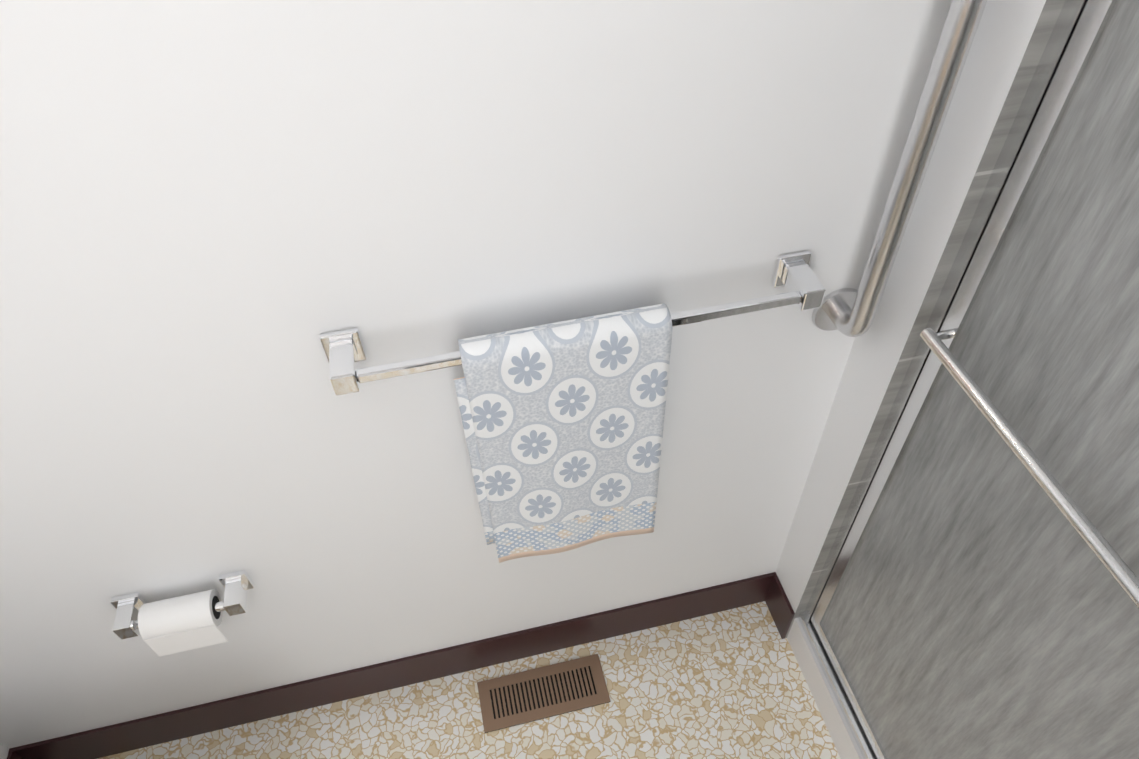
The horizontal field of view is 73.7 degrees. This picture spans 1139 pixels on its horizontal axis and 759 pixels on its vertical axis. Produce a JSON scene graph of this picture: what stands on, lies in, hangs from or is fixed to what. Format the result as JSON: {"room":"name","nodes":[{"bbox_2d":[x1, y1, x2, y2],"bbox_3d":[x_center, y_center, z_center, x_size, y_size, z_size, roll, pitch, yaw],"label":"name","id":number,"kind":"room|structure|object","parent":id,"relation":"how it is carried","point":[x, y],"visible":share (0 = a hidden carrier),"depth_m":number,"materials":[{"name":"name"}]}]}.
{"room":"bathroom","nodes":[
{"label":"bathroom","id":0,"kind":"room"},
{"bbox_2d":[0,743,8,758],"bbox_3d":[-0.832,1.149,-0.381,0.100,2.440,3.465,-11,47,-8],"label":"wall","id":1,"kind":"structure","parent":0,"point":[4,750],"depth_m":1.50,"materials":[{"name":"white paint"}]},
{"bbox_2d":[7,746,18,758],"bbox_3d":[-1.015,1.095,1.266,0.007,0.125,0.839,-11,47,-8],"label":"baseboard","id":2,"kind":"structure","parent":1,"relation":"attached to","point":[11,754],"depth_m":1.52,"materials":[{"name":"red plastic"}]},
{"bbox_2d":[97,601,840,758],"bbox_3d":[0.436,1.774,0.700,2.635,0.060,3.465,-11,47,-8],"label":"floor","id":3,"kind":"structure","parent":0,"point":[729,684],"depth_m":1.65,"materials":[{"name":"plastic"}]},
{"bbox_2d":[477,654,609,732],"bbox_3d":[-0.059,0.695,1.688,0.280,0.006,0.110,-11,47,-8],"label":"floor vent","id":4,"kind":"object","parent":3,"relation":"in","point":[515,699],"visible":1,"depth_m":1.69,"materials":[{"name":"brown metal"}]},
{"bbox_2d":[0,0,951,748],"bbox_3d":[0.073,-0.278,0.927,2.535,2.440,0.100,-11,47,-8],"label":"wall","id":5,"kind":"structure","parent":0,"point":[218,218],"depth_m":0.94,"materials":[{"name":"white paint"}]},
{"bbox_2d":[110,569,253,656],"bbox_3d":[-0.636,0.391,1.260,0.212,0.092,0.077,-11,47,-8],"label":"toilet paper holder","id":6,"kind":"object","parent":5,"relation":"attached to","point":[169,626],"visible":1,"depth_m":1.23,"materials":[{"name":"silver metal"}]},
{"bbox_2d":[14,572,786,758],"bbox_3d":[-0.320,0.641,1.667,1.635,0.125,0.026,-11,47,-8],"label":"baseboard","id":7,"kind":"structure","parent":5,"relation":"attached to","point":[122,737],"depth_m":1.66,"materials":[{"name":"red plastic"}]},
{"bbox_2d":[320,251,825,394],"bbox_3d":[0.017,-0.074,0.992,0.662,0.052,0.074,-11,47,-8],"label":"towel rail","id":8,"kind":"object","parent":5,"relation":"attached to","point":[794,275],"visible":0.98,"depth_m":0.98,"materials":[{"name":"silver metal"}]},
{"bbox_2d":[454,303,672,562],"bbox_3d":[-0.005,0.103,1.133,0.284,0.493,0.050,-11,47,-8],"label":"hand towel","id":9,"kind":"object","parent":8,"relation":"hanging from","point":[563,423],"visible":1,"depth_m":1.06,"materials":[{"name":"fabric"}]},
{"bbox_2d":[812,0,986,336],"bbox_3d":[0.404,-0.249,0.937,0.080,0.573,0.075,-11,47,-8],"label":"grab rail","id":10,"kind":"object","parent":5,"relation":"attached to","point":[850,312],"visible":0.98,"depth_m":0.90,"materials":[{"name":"silver metal"}]},
{"bbox_2d":[776,0,1064,637],"bbox_3d":[0.843,-0.345,0.962,0.800,2.440,0.105,-11,47,-8],"label":"wall","id":11,"kind":"structure","parent":0,"point":[1009,42],"depth_m":1.01,"materials":[{"name":"white paint"}]},
{"bbox_2d":[787,618,863,758],"bbox_3d":[0.720,1.085,1.228,0.100,0.100,1.500,-11,47,-8],"label":"sill","id":12,"kind":"structure","parent":11,"relation":"attached to","point":[840,733],"depth_m":1.61,"materials":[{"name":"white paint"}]},
{"bbox_2d":[798,0,1138,758],"bbox_3d":[0.675,0.445,0.541,0.104,1.778,1.500,-11,47,-8],"label":"shower enclosure","id":13,"kind":"object","parent":12,"relation":"on","point":[976,592],"visible":1,"depth_m":0.92,"materials":[{"name":"silver metal"}]}
]}

